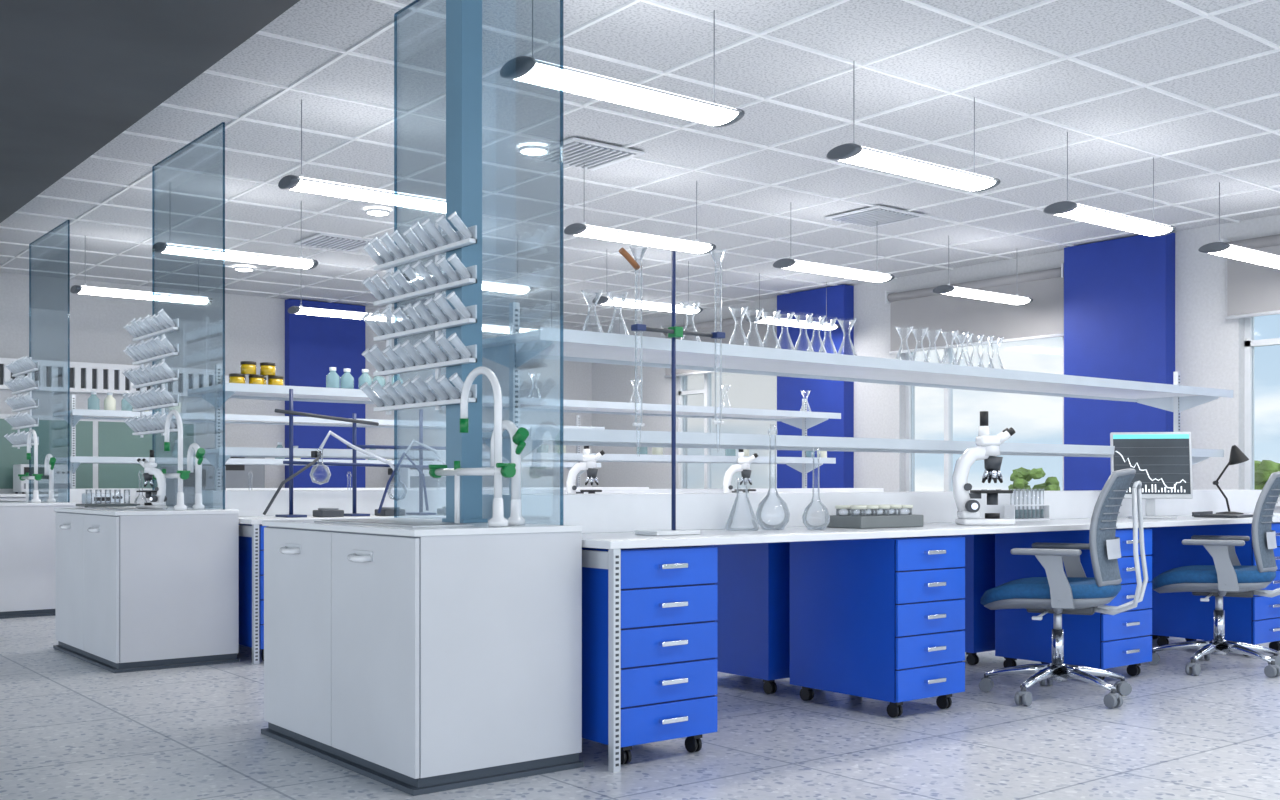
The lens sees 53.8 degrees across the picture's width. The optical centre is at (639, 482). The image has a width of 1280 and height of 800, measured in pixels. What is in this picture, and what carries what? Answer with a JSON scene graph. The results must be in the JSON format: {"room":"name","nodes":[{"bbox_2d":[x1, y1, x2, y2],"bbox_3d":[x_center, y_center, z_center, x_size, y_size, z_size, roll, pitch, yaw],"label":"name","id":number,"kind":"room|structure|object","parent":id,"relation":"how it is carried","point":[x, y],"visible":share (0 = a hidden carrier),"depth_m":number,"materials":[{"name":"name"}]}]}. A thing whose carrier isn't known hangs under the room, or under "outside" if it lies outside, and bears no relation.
{"room":"laboratory","nodes":[
{"label":"laboratory","id":0,"kind":"room"},
{"bbox_2d":[0,493,57,501],"bbox_3d":[-4.339,0.555,14.538,8.112,0.890,0.475,0,0,-38],"label":"countertop","id":1,"kind":"structure","parent":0,"point":[42,496],"depth_m":12.76,"materials":[{"name":"white laminate"}]},
{"bbox_2d":[13,464,70,493],"bbox_3d":[-6.178,-0.041,13.066,0.500,0.300,0.372,0,0,-38],"label":"spectrophotometer","id":2,"kind":"object","parent":1,"relation":"on","point":[62,473],"visible":0.72,"depth_m":12.92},
{"bbox_2d":[202,448,264,487],"bbox_3d":[-4.604,-0.141,14.300,0.600,0.500,0.372,0,0,-38],"label":"oven","id":3,"kind":"object","parent":1,"relation":"on","point":[236,475],"visible":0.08,"depth_m":14.20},
{"bbox_2d":[395,449,445,487],"bbox_3d":[-2.716,-0.166,15.780,0.600,0.550,0.372,0,0,-38],"label":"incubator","id":4,"kind":"object","parent":1,"relation":"on","point":[409,477],"visible":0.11,"depth_m":15.60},
{"bbox_2d":[0,0,299,222],"bbox_3d":[-3.951,-2.018,4.196,4.960,0.336,17.480,0,0,-38],"label":"ceiling","id":5,"kind":"structure","parent":0,"point":[75,75],"depth_m":5.57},
{"bbox_2d":[0,272,591,493],"bbox_3d":[-5.959,-0.600,13.880,13.750,3.200,0.200,0,0,-38],"label":"wall","id":6,"kind":"structure","parent":0,"point":[41,319],"depth_m":14.65,"materials":[{"name":"paint"}]},
{"bbox_2d":[0,414,195,492],"bbox_3d":[-6.374,-0.305,13.396,3.300,0.829,0.049,0,0,-38],"label":"board","id":7,"kind":"object","parent":6,"relation":"attached to","point":[94,437],"visible":0.5,"depth_m":13.72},
{"bbox_2d":[0,358,228,397],"bbox_3d":[-6.298,-1.140,13.424,3.855,0.320,0.100,0,0,-38],"label":"air vent","id":8,"kind":"object","parent":6,"relation":"in","point":[57,376],"visible":0.58,"depth_m":13.69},
{"bbox_2d":[285,299,364,487],"bbox_3d":[-3.820,-0.594,15.341,0.980,3.187,0.140,0,0,-38],"label":"pilaster","id":9,"kind":"object","parent":6,"relation":"attached to","point":[314,344],"visible":0.57,"depth_m":15.23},
{"bbox_2d":[294,233,380,250],"bbox_3d":[-2.746,-2.176,11.444,0.580,0.022,0.580,0,0,-38],"label":"ceiling vent","id":10,"kind":"object","parent":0,"point":[329,241],"depth_m":11.36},
{"bbox_2d":[365,208,390,215],"bbox_3d":[-2.106,-2.170,10.141,0.210,0.033,0.210,0,0,-38],"label":"recessed light","id":11,"kind":"object","parent":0,"point":[372,211],"depth_m":10.08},
{"bbox_2d":[518,145,549,154],"bbox_3d":[-0.696,-2.170,8.261,0.210,0.033,0.210,0,0,-38],"label":"recessed light","id":12,"kind":"object","parent":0,"point":[526,149],"depth_m":8.21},
{"bbox_2d":[523,137,644,170],"bbox_3d":[-0.374,-2.176,8.386,0.580,0.022,0.580,0,0,-38],"label":"ceiling vent","id":13,"kind":"object","parent":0,"point":[572,152],"depth_m":8.34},
{"bbox_2d":[0,616,1279,799],"bbox_3d":[-0.597,1.050,6.839,13.500,0.100,17.500,0,0,-38],"label":"floor","id":14,"kind":"structure","parent":0,"point":[72,728],"depth_m":4.86,"materials":[{"name":"tile"}]},
{"bbox_2d":[0,501,79,618],"bbox_3d":[-4.941,0.571,9.927,0.697,0.858,1.286,0,0,-38],"label":"base cabinet","id":15,"kind":"object","parent":14,"relation":"on","point":[27,529],"visible":0.75,"depth_m":9.42,"materials":[{"name":"laminate"}]},
{"bbox_2d":[18,429,42,502],"bbox_3d":[-4.674,-0.129,9.672,0.070,0.559,0.530,0,0,-38],"label":"gooseneck faucet","id":16,"kind":"object","parent":15,"relation":"on","point":[35,476],"visible":1,"depth_m":9.52,"materials":[{"name":"metal"}]},
{"bbox_2d":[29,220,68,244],"bbox_3d":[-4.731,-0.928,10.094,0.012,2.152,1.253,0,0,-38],"label":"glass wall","id":17,"kind":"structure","parent":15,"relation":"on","point":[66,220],"depth_m":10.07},
{"bbox_2d":[4,356,38,448],"bbox_3d":[-4.941,-0.640,10.072,0.118,0.720,0.771,0,0,-38],"label":"drying rack","id":18,"kind":"object","parent":17,"relation":"attached to","point":[23,365],"visible":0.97,"depth_m":10.03,"materials":[{"name":"plastic"}]},
{"bbox_2d":[45,454,55,501],"bbox_3d":[-4.542,-0.040,9.714,0.064,0.375,0.220,0,0,-38],"label":"gooseneck faucet","id":19,"kind":"object","parent":15,"relation":"on","point":[50,461],"visible":1,"depth_m":9.66,"materials":[{"name":"metal"}]},
{"bbox_2d":[53,507,238,672],"bbox_3d":[-2.905,0.571,7.330,0.697,0.858,1.286,0,0,-38],"label":"base cabinet","id":20,"kind":"object","parent":14,"relation":"on","point":[136,589],"visible":0.96,"depth_m":6.88,"materials":[{"name":"laminate"}]},
{"bbox_2d":[76,490,139,506],"bbox_3d":[-3.221,0.090,7.641,0.320,0.101,0.200,0,0,-38],"label":"stand","id":21,"kind":"object","parent":20,"relation":"on","point":[96,504],"visible":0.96,"depth_m":7.61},
{"bbox_2d":[136,450,166,508],"bbox_3d":[-2.693,-0.021,6.970,0.175,0.324,0.110,0,0,22],"label":"microscope","id":22,"kind":"object","parent":20,"relation":"on","point":[158,501],"visible":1,"depth_m":6.95,"materials":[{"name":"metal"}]},
{"bbox_2d":[153,410,189,509],"bbox_3d":[-2.638,-0.129,7.075,0.070,0.559,0.530,0,0,-38],"label":"gooseneck faucet","id":23,"kind":"object","parent":20,"relation":"on","point":[182,475],"visible":0.94,"depth_m":6.92,"materials":[{"name":"metal"}]},
{"bbox_2d":[152,122,224,166],"bbox_3d":[-2.695,-0.928,7.497,0.012,2.152,1.253,0,0,-38],"label":"glass wall","id":24,"kind":"structure","parent":20,"relation":"on","point":[220,124],"depth_m":7.45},
{"bbox_2d":[122,308,178,437],"bbox_3d":[-2.905,-0.640,7.475,0.120,0.720,0.770,0,0,-38],"label":"drying rack","id":25,"kind":"object","parent":24,"relation":"attached to","point":[153,349],"visible":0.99,"depth_m":7.43,"materials":[{"name":"plastic"}]},
{"bbox_2d":[187,443,204,508],"bbox_3d":[-2.506,-0.040,7.117,0.064,0.375,0.220,0,0,-38],"label":"gooseneck faucet","id":26,"kind":"object","parent":20,"relation":"on","point":[194,447],"visible":0.98,"depth_m":7.07,"materials":[{"name":"metal"}]},
{"bbox_2d":[239,524,268,660],"bbox_3d":[-2.114,0.617,7.372,0.450,0.765,0.668,0,0,-38],"label":"base cabinet","id":27,"kind":"object","parent":14,"relation":"on","point":[245,543],"visible":0.21,"depth_m":7.13,"materials":[{"name":"blue metal"}]},
{"bbox_2d":[53,395,648,507],"bbox_3d":[-2.303,0.145,11.931,5.900,1.710,1.460,0,0,-38],"label":"lab bench","id":28,"kind":"object","parent":14,"relation":"on","point":[72,417],"visible":0.29,"depth_m":10.85,"materials":[{"name":"metal"}]},
{"bbox_2d":[88,392,99,409],"bbox_3d":[-4.386,-0.653,10.132,0.090,0.160,0.090,0,0,-38],"label":"bottle","id":29,"kind":"object","parent":28,"relation":"on","point":[93,400],"visible":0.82,"depth_m":10.10,"materials":[{"name":"teal glass"}]},
{"bbox_2d":[82,493,123,506],"bbox_3d":[-4.195,0.139,9.855,0.250,0.120,0.262,0,0,-38],"label":"test tube rack","id":30,"kind":"object","parent":28,"relation":"on","point":[98,495],"visible":0.53,"depth_m":9.77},
{"bbox_2d":[104,392,115,409],"bbox_3d":[-4.297,-0.653,10.228,0.090,0.160,0.090,0,0,-38],"label":"bottle","id":31,"kind":"object","parent":28,"relation":"on","point":[109,401],"visible":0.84,"depth_m":10.20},
{"bbox_2d":[160,465,225,505],"bbox_3d":[-3.659,0.029,10.339,0.420,0.340,0.372,0,0,-38],"label":"centrifuge","id":32,"kind":"object","parent":28,"relation":"on","point":[208,472],"visible":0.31,"depth_m":10.17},
{"bbox_2d":[261,518,583,795],"bbox_3d":[-0.869,0.571,4.733,0.697,0.858,1.286,0,0,-38],"label":"base cabinet","id":33,"kind":"object","parent":14,"relation":"on","point":[412,656],"visible":1,"depth_m":4.30,"materials":[{"name":"laminate"}]},
{"bbox_2d":[442,0,486,522],"bbox_3d":[-0.667,-1.018,4.801,0.105,2.335,0.160,0,0,-38],"label":"steel column","id":34,"kind":"structure","parent":33,"relation":"on","point":[463,17],"depth_m":4.76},
{"bbox_2d":[360,211,476,414],"bbox_3d":[-0.869,-0.640,4.878,0.118,0.720,0.770,0,0,-38],"label":"drying rack","id":35,"kind":"object","parent":34,"relation":"attached to","point":[397,395],"visible":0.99,"depth_m":4.85,"materials":[{"name":"plastic"}]},
{"bbox_2d":[429,366,515,525],"bbox_3d":[-0.601,-0.129,4.478,0.070,0.559,0.530,0,0,-38],"label":"gooseneck faucet","id":36,"kind":"object","parent":33,"relation":"on","point":[507,470],"visible":1,"depth_m":4.35,"materials":[{"name":"painted metal"},{"name":"plastic"}]},
{"bbox_2d":[490,420,528,524],"bbox_3d":[-0.469,-0.040,4.521,0.064,0.375,0.220,0,0,-38],"label":"sprayer","id":37,"kind":"object","parent":33,"relation":"on","point":[518,437],"visible":0.8,"depth_m":4.47,"materials":[{"name":"metal"}]},
{"bbox_2d":[188,364,883,663],"bbox_3d":[-0.267,0.145,9.334,5.900,1.710,1.460,0,0,-38],"label":"lab bench","id":38,"kind":"object","parent":14,"relation":"on","point":[251,505],"visible":0.57,"depth_m":8.07,"materials":[{"name":"metal"}]},
{"bbox_2d":[229,361,283,384],"bbox_3d":[-2.345,-0.649,7.641,0.332,0.153,0.212,0,0,-38],"label":"jars","id":39,"kind":"object","parent":38,"relation":"on","point":[268,369],"visible":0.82,"depth_m":7.56},
{"bbox_2d":[326,367,339,387],"bbox_3d":[-1.922,-0.648,7.897,0.084,0.150,0.084,0,0,-38],"label":"bottle","id":40,"kind":"object","parent":38,"relation":"on","point":[332,379],"visible":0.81,"depth_m":7.87,"materials":[{"name":"teal glass"}]},
{"bbox_2d":[340,368,353,388],"bbox_3d":[-1.854,-0.648,7.988,0.084,0.150,0.084,0,0,-38],"label":"bottle","id":41,"kind":"object","parent":38,"relation":"on","point":[346,380],"visible":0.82,"depth_m":7.96,"materials":[{"name":"teal glass"}]},
{"bbox_2d":[263,389,445,516],"bbox_3d":[-1.606,-0.175,7.681,1.468,0.749,0.249,0,0,-38],"label":"apparatus","id":42,"kind":"object","parent":38,"relation":"on","point":[382,511],"visible":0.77,"depth_m":7.62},
{"bbox_2d":[358,369,371,388],"bbox_3d":[-1.749,-0.648,8.032,0.084,0.150,0.084,0,0,-38],"label":"bottle","id":43,"kind":"object","parent":38,"relation":"on","point":[364,377],"visible":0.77,"depth_m":8.01,"materials":[{"name":"teal glass"}]},
{"bbox_2d":[566,446,604,493],"bbox_3d":[-0.374,-0.049,8.670,0.268,0.497,0.169,0,0,-3],"label":"microscope","id":44,"kind":"object","parent":38,"relation":"on","point":[589,463],"visible":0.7,"depth_m":8.64,"materials":[{"name":"metal"}]},
{"bbox_2d":[723,449,757,492],"bbox_3d":[0.759,-0.049,9.558,0.268,0.497,0.169,0,0,-3],"label":"microscope","id":45,"kind":"object","parent":38,"relation":"on","point":[743,465],"visible":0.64,"depth_m":9.53,"materials":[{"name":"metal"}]},
{"bbox_2d":[582,546,716,764],"bbox_3d":[-0.078,0.617,4.775,0.450,0.765,0.668,0,0,-38],"label":"base cabinet","id":46,"kind":"object","parent":14,"relation":"on","point":[669,594],"visible":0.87,"depth_m":4.52,"materials":[{"name":"blue metal"}]},
{"bbox_2d":[702,542,789,693],"bbox_3d":[0.572,0.617,6.312,0.450,0.765,0.668,0,0,-38],"label":"base cabinet","id":47,"kind":"object","parent":14,"relation":"on","point":[753,583],"visible":0.41,"depth_m":5.99,"materials":[{"name":"blue metal"}]},
{"bbox_2d":[790,536,964,717],"bbox_3d":[1.071,0.617,5.676,0.450,0.765,0.668,0,0,-38],"label":"base cabinet","id":48,"kind":"object","parent":14,"relation":"on","point":[883,619],"visible":1,"depth_m":5.48,"materials":[{"name":"blue metal"}]},
{"bbox_2d":[482,302,1279,772],"bbox_3d":[1.770,0.145,6.737,5.900,1.710,1.460,0,0,-38],"label":"lab bench","id":49,"kind":"object","parent":14,"relation":"on","point":[609,521],"visible":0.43,"depth_m":5.58,"materials":[{"name":"metal"}]},
{"bbox_2d":[581,291,603,332],"bbox_3d":[-0.192,-0.673,5.075,0.110,0.200,0.110,0,0,-38],"label":"flask","id":50,"kind":"object","parent":49,"relation":"on","point":[585,294],"visible":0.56,"depth_m":5.09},
{"bbox_2d":[607,293,628,334],"bbox_3d":[-0.090,-0.673,5.123,0.110,0.200,0.110,0,0,-38],"label":"flask","id":51,"kind":"object","parent":49,"relation":"on","point":[611,296],"visible":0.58,"depth_m":5.14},
{"bbox_2d":[619,247,726,535],"bbox_3d":[0.110,-0.360,4.890,0.522,1.119,0.140,0,0,-38],"label":"stand","id":52,"kind":"object","parent":49,"relation":"on","point":[674,332],"visible":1,"depth_m":4.90,"materials":[{"name":"metal"}]},
{"bbox_2d":[680,303,700,340],"bbox_3d":[0.214,-0.673,5.399,0.110,0.200,0.110,0,0,-38],"label":"flask","id":53,"kind":"object","parent":49,"relation":"on","point":[683,305],"visible":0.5,"depth_m":5.42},
{"bbox_2d":[728,307,748,345],"bbox_3d":[0.432,-0.673,5.543,0.110,0.200,0.110,0,0,-38],"label":"flask","id":54,"kind":"object","parent":49,"relation":"on","point":[732,310],"visible":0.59,"depth_m":5.56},
{"bbox_2d":[725,478,758,530],"bbox_3d":[0.432,0.089,5.332,0.144,0.220,0.144,0,0,-38],"label":"flask","id":55,"kind":"object","parent":49,"relation":"on","point":[730,518],"visible":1,"depth_m":5.36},
{"bbox_2d":[744,310,763,346],"bbox_3d":[0.504,-0.673,5.609,0.110,0.200,0.110,0,0,-38],"label":"flask","id":56,"kind":"object","parent":49,"relation":"on","point":[759,312],"visible":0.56,"depth_m":5.62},
{"bbox_2d":[762,311,780,348],"bbox_3d":[0.587,-0.673,5.663,0.110,0.200,0.110,0,0,-38],"label":"flask","id":57,"kind":"object","parent":49,"relation":"on","point":[776,314],"visible":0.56,"depth_m":5.68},
{"bbox_2d":[756,424,789,529],"bbox_3d":[0.568,-0.026,5.401,0.148,0.450,0.148,0,0,-38],"label":"flask","id":58,"kind":"object","parent":49,"relation":"on","point":[764,526],"visible":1,"depth_m":5.43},
{"bbox_2d":[775,313,794,349],"bbox_3d":[0.657,-0.673,5.732,0.110,0.200,0.110,0,0,-38],"label":"flask","id":59,"kind":"object","parent":49,"relation":"on","point":[790,316],"visible":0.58,"depth_m":5.75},
{"bbox_2d":[794,314,813,351],"bbox_3d":[0.748,-0.673,5.776,0.110,0.200,0.110,0,0,-38],"label":"flask","id":60,"kind":"object","parent":49,"relation":"on","point":[797,317],"visible":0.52,"depth_m":5.79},
{"bbox_2d":[802,448,829,529],"bbox_3d":[0.752,0.024,5.393,0.120,0.350,0.120,0,0,-38],"label":"flask","id":61,"kind":"object","parent":49,"relation":"on","point":[823,526],"visible":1,"depth_m":5.41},
{"bbox_2d":[807,316,826,352],"bbox_3d":[0.817,-0.673,5.846,0.110,0.200,0.110,0,0,-38],"label":"flask","id":62,"kind":"object","parent":49,"relation":"on","point":[821,318],"visible":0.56,"depth_m":5.86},
{"bbox_2d":[819,319,837,353],"bbox_3d":[0.881,-0.673,5.923,0.110,0.200,0.110,0,0,-38],"label":"flask","id":63,"kind":"object","parent":49,"relation":"on","point":[833,321],"visible":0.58,"depth_m":5.94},
{"bbox_2d":[838,320,856,355],"bbox_3d":[0.977,-0.673,5.960,0.110,0.200,0.110,0,0,-38],"label":"flask","id":64,"kind":"object","parent":49,"relation":"on","point":[852,322],"visible":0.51,"depth_m":5.98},
{"bbox_2d":[825,504,923,528],"bbox_3d":[1.062,0.149,5.712,0.420,0.099,0.220,0,0,-38],"label":"tray","id":65,"kind":"object","parent":49,"relation":"on","point":[863,520],"visible":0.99,"depth_m":5.62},
{"bbox_2d":[895,327,913,360],"bbox_3d":[1.307,-0.673,6.242,0.110,0.200,0.110,0,0,-38],"label":"flask","id":66,"kind":"object","parent":49,"relation":"on","point":[909,328],"visible":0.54,"depth_m":6.26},
{"bbox_2d":[912,328,928,361],"bbox_3d":[1.393,-0.673,6.294,0.110,0.200,0.110,0,0,-38],"label":"flask","id":67,"kind":"object","parent":49,"relation":"on","point":[926,329],"visible":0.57,"depth_m":6.31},
{"bbox_2d":[924,329,941,362],"bbox_3d":[1.473,-0.673,6.355,0.110,0.200,0.110,0,0,-38],"label":"flask","id":68,"kind":"object","parent":49,"relation":"on","point":[937,331],"visible":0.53,"depth_m":6.37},
{"bbox_2d":[941,331,958,364],"bbox_3d":[1.574,-0.673,6.420,0.110,0.200,0.110,0,0,-38],"label":"flask","id":69,"kind":"object","parent":49,"relation":"on","point":[956,332],"visible":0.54,"depth_m":6.43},
{"bbox_2d":[956,334,972,365],"bbox_3d":[1.685,-0.673,6.554,0.110,0.200,0.110,0,0,-38],"label":"flask","id":70,"kind":"object","parent":49,"relation":"on","point":[958,336],"visible":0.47,"depth_m":6.57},
{"bbox_2d":[952,411,1015,524],"bbox_3d":[1.633,-0.071,6.012,0.292,0.540,0.184,0,0,-3],"label":"microscope","id":71,"kind":"object","parent":49,"relation":"on","point":[987,449],"visible":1,"depth_m":5.98,"materials":[{"name":"painted metal"},{"name":"plastic"},{"name":"glass"}]},
{"bbox_2d":[1004,489,1049,520],"bbox_3d":[2.046,0.115,6.661,0.320,0.168,0.060,0,0,-38],"label":"test tube rack","id":72,"kind":"object","parent":49,"relation":"on","point":[1043,513],"visible":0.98,"depth_m":6.66,"materials":[{"name":"clear glass"}]},
{"bbox_2d":[1110,432,1192,518],"bbox_3d":[2.881,-0.045,7.101,0.430,0.487,0.150,0,0,12],"label":"computer monitor","id":73,"kind":"object","parent":49,"relation":"on","point":[1162,461],"visible":0.89,"depth_m":7.11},
{"bbox_2d":[1192,511,1252,517],"bbox_3d":[3.418,0.184,7.388,0.250,0.030,0.340,0,0,42],"label":"laptop","id":74,"kind":"object","parent":49,"relation":"on","point":[1204,513],"visible":0.89,"depth_m":7.32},
{"bbox_2d":[1213,445,1248,513],"bbox_3d":[3.708,-0.020,7.922,0.222,0.438,0.160,0,0,-3],"label":"desk lamp","id":75,"kind":"object","parent":49,"relation":"on","point":[1237,456],"visible":0.88,"depth_m":7.90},
{"bbox_2d":[950,534,1005,664],"bbox_3d":[1.784,0.617,7.262,0.450,0.765,0.668,0,0,-38],"label":"base cabinet","id":76,"kind":"object","parent":14,"relation":"on","point":[979,567],"visible":0.06,"depth_m":6.90,"materials":[{"name":"blue metal"}]},
{"bbox_2d":[979,468,1147,707],"bbox_3d":[1.964,0.466,5.900,0.742,1.066,0.701,0,0,26],"label":"office chair","id":77,"kind":"object","parent":14,"relation":"on","point":[1057,594],"visible":1,"depth_m":5.70,"materials":[{"name":"silver metal"}]},
{"bbox_2d":[995,528,1151,679],"bbox_3d":[2.283,0.617,6.626,0.450,0.765,0.668,0,0,-38],"label":"base cabinet","id":78,"kind":"object","parent":14,"relation":"on","point":[1097,640],"visible":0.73,"depth_m":6.47,"materials":[{"name":"blue metal"}]},
{"bbox_2d":[1148,471,1279,677],"bbox_3d":[3.125,0.466,6.785,0.742,1.066,0.701,0,0,28],"label":"office chair","id":79,"kind":"object","parent":14,"relation":"on","point":[1227,577],"visible":0.98,"depth_m":6.58,"materials":[{"name":"silver metal"}]},
{"bbox_2d":[1150,522,1279,655],"bbox_3d":[3.495,0.617,7.577,0.450,0.765,0.668,0,0,-38],"label":"base cabinet","id":80,"kind":"object","parent":14,"relation":"on","point":[1255,619],"visible":0.64,"depth_m":7.45,"materials":[{"name":"blue metal"}]},
{"bbox_2d":[0,0,1279,327],"bbox_3d":[-0.597,-2.244,6.839,13.500,0.112,17.500,0,0,-38],"label":"ceiling","id":81,"kind":"structure","parent":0,"point":[1190,86],"depth_m":8.18,"materials":[{"name":"tile"}]},
{"bbox_2d":[70,235,212,304],"bbox_3d":[-4.505,-1.927,11.450,1.200,0.518,0.227,0,0,-38],"label":"pendant light","id":82,"kind":"object","parent":81,"relation":"hanging from","point":[76,289],"visible":1,"depth_m":11.36,"materials":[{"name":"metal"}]},
{"bbox_2d":[152,201,317,268],"bbox_3d":[-3.020,-1.927,9.475,1.200,0.518,0.227,0,0,-38],"label":"pendant light","id":83,"kind":"object","parent":81,"relation":"hanging from","point":[159,247],"visible":1,"depth_m":9.39,"materials":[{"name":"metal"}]},
{"bbox_2d":[288,305,385,320],"bbox_3d":[-2.953,-1.927,12.769,1.200,0.518,0.227,0,0,-38],"label":"pendant light","id":84,"kind":"object","parent":81,"relation":"hanging from","point":[294,309],"visible":0.51,"depth_m":12.54,"materials":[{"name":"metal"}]},
{"bbox_2d":[278,99,445,212],"bbox_3d":[-1.535,-1.927,7.501,1.200,0.518,0.227,0,0,-38],"label":"pendant light","id":85,"kind":"object","parent":81,"relation":"hanging from","point":[289,182],"visible":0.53,"depth_m":7.34,"materials":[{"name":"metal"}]},
{"bbox_2d":[403,271,532,294],"bbox_3d":[-1.468,-1.927,10.794,1.200,0.518,0.227,0,0,-38],"label":"pendant light","id":86,"kind":"object","parent":81,"relation":"hanging from","point":[490,286],"visible":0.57,"depth_m":10.94,"materials":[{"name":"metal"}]},
{"bbox_2d":[482,324,508,332],"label":"pendant light","id":87,"kind":"object","parent":81,"relation":"hanging from","point":[494,328],"depth_m":13.84,"materials":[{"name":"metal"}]},
{"bbox_2d":[500,0,744,126],"bbox_3d":[-0.051,-1.927,5.526,1.200,0.518,0.227,0,0,-38],"label":"pendant light","id":88,"kind":"object","parent":81,"relation":"hanging from","point":[527,69],"visible":1,"depth_m":5.43,"materials":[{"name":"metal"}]},
{"bbox_2d":[592,295,670,311],"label":"pendant light","id":89,"kind":"object","parent":81,"relation":"hanging from","point":[604,300],"depth_m":11.92,"materials":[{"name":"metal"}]},
{"bbox_2d":[564,162,715,253],"bbox_3d":[0.017,-1.927,8.819,1.200,0.518,0.227,0,0,-38],"label":"pendant light","id":90,"kind":"object","parent":81,"relation":"hanging from","point":[578,229],"visible":0.97,"depth_m":8.71,"materials":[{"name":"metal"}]},
{"bbox_2d":[676,261,702,313],"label":"pendant light","id":91,"kind":"object","parent":81,"relation":"hanging from","point":[689,309],"depth_m":12.36,"materials":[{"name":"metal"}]},
{"bbox_2d":[746,273,839,330],"bbox_3d":[1.636,-1.927,13.431,1.200,0.518,0.227,0,0,-38],"label":"pendant light","id":92,"kind":"object","parent":81,"relation":"hanging from","point":[770,320],"visible":0.71,"depth_m":13.32,"materials":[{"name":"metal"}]},
{"bbox_2d":[773,257,894,282],"bbox_3d":[1.569,-1.927,10.138,1.200,0.518,0.227,0,0,-38],"label":"pendant light","id":93,"kind":"object","parent":81,"relation":"hanging from","point":[789,263],"visible":0.99,"depth_m":10.02,"materials":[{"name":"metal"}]},
{"bbox_2d":[826,61,1000,191],"bbox_3d":[1.501,-1.927,6.845,1.200,0.518,0.227,0,0,-38],"label":"pendant light","id":94,"kind":"object","parent":81,"relation":"hanging from","point":[853,153],"visible":1,"depth_m":6.73,"materials":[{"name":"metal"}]},
{"bbox_2d":[932,236,1032,304],"bbox_3d":[3.121,-1.927,11.457,1.200,0.518,0.227,0,0,-38],"label":"pendant light","id":95,"kind":"object","parent":81,"relation":"hanging from","point":[947,289],"visible":1,"depth_m":11.31,"materials":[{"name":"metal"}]},
{"bbox_2d":[1043,132,1175,236],"bbox_3d":[3.054,-1.927,8.163,1.200,0.518,0.227,0,0,-38],"label":"pendant light","id":96,"kind":"object","parent":81,"relation":"hanging from","point":[1066,208],"visible":1,"depth_m":8.04,"materials":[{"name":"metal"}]},
{"bbox_2d":[1198,182,1279,268],"bbox_3d":[4.606,-1.927,9.482,1.200,0.518,0.227,0,0,-38],"label":"pendant light","id":97,"kind":"object","parent":81,"relation":"hanging from","point":[1219,248],"visible":1,"depth_m":9.24,"materials":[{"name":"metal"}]},
{"bbox_2d":[825,205,925,227],"bbox_3d":[1.928,-2.176,10.344,0.580,0.022,0.580,0,0,-38],"label":"ceiling vent","id":98,"kind":"object","parent":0,"point":[875,216],"depth_m":10.29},
{"bbox_2d":[592,214,1279,512],"bbox_3d":[4.813,-0.600,11.081,0.250,3.200,17.500,0,0,-38],"label":"wall","id":99,"kind":"structure","parent":0,"point":[1209,347],"depth_m":13.02,"materials":[{"name":"paint"}]},
{"bbox_2d":[679,373,710,488],"bbox_3d":[1.085,-0.880,15.731,0.220,2.140,2.040,0,0,-38],"label":"window","id":100,"kind":"structure","parent":99,"relation":"in","point":[706,391],"depth_m":16.13,"materials":[{"name":"white plastic"}]},
{"bbox_2d":[676,369,714,376],"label":"roller blind","id":101,"kind":"object","parent":99,"relation":"attached to","point":[679,372],"depth_m":16.09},
{"bbox_2d":[676,308,776,347],"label":"roller blind","id":102,"kind":"object","parent":99,"relation":"attached to","point":[728,325],"depth_m":15.37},
{"bbox_2d":[777,284,853,487],"bbox_3d":[1.983,-0.594,14.358,0.160,3.187,1.050,0,0,-38],"label":"pilaster","id":103,"kind":"object","parent":99,"relation":"attached to","point":[830,396],"visible":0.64,"depth_m":14.16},
{"bbox_2d":[906,348,952,491],"bbox_3d":[3.429,-0.880,12.741,0.220,2.140,2.040,0,0,-38],"label":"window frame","id":104,"kind":"structure","parent":99,"relation":"in","point":[948,393],"depth_m":13.14,"materials":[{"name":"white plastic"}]},
{"bbox_2d":[885,263,1063,353],"bbox_3d":[3.331,-1.712,12.663,0.130,0.675,2.160,0,0,-38],"label":"roller blind","id":105,"kind":"object","parent":99,"relation":"attached to","point":[919,309],"visible":0.82,"depth_m":12.54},
{"bbox_2d":[1064,232,1174,490],"bbox_3d":[4.312,-0.594,11.387,0.160,3.187,1.000,0,0,-38],"label":"pilaster","id":106,"kind":"object","parent":99,"relation":"attached to","point":[1119,294],"visible":0.57,"depth_m":11.34,"materials":[{"name":"paint"}]},
{"bbox_2d":[1221,234,1279,319],"bbox_3d":[5.608,-1.712,9.760,0.130,0.675,2.220,0,0,-38],"label":"roller blind","id":107,"kind":"object","parent":99,"relation":"attached to","point":[1253,290],"visible":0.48,"depth_m":10.43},
{"bbox_2d":[1245,317,1279,505],"bbox_3d":[5.706,-0.880,9.837,0.220,2.140,2.100,0,0,-38],"label":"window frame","id":108,"kind":"structure","parent":99,"relation":"in","point":[1250,343],"depth_m":10.64,"materials":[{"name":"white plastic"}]},
{"label":"outside","id":109,"kind":"structure","parent":0,"visible":0},
{"bbox_3d":[50.079,1.325,58.329,129.200,0.050,150.000,0,0,-38],"label":"ground","id":110,"kind":"structure","parent":109,"visible":0},
{"bbox_2d":[1008,467,1059,490],"bbox_3d":[8.679,0.473,27.870,1.160,1.654,1.203,0,0,-38],"label":"tree","id":111,"kind":"object","parent":110,"relation":"on","point":[1020,477],"visible":0.38,"depth_m":27.73,"materials":[{"name":"green plant"}]},
{"bbox_2d":[1254,460,1279,489],"bbox_3d":[11.479,0.444,22.504,1.152,1.712,1.006,0,0,18],"label":"tree","id":112,"kind":"object","parent":110,"relation":"on","point":[1264,469],"visible":0.27,"depth_m":22.44,"materials":[{"name":"green plant"}]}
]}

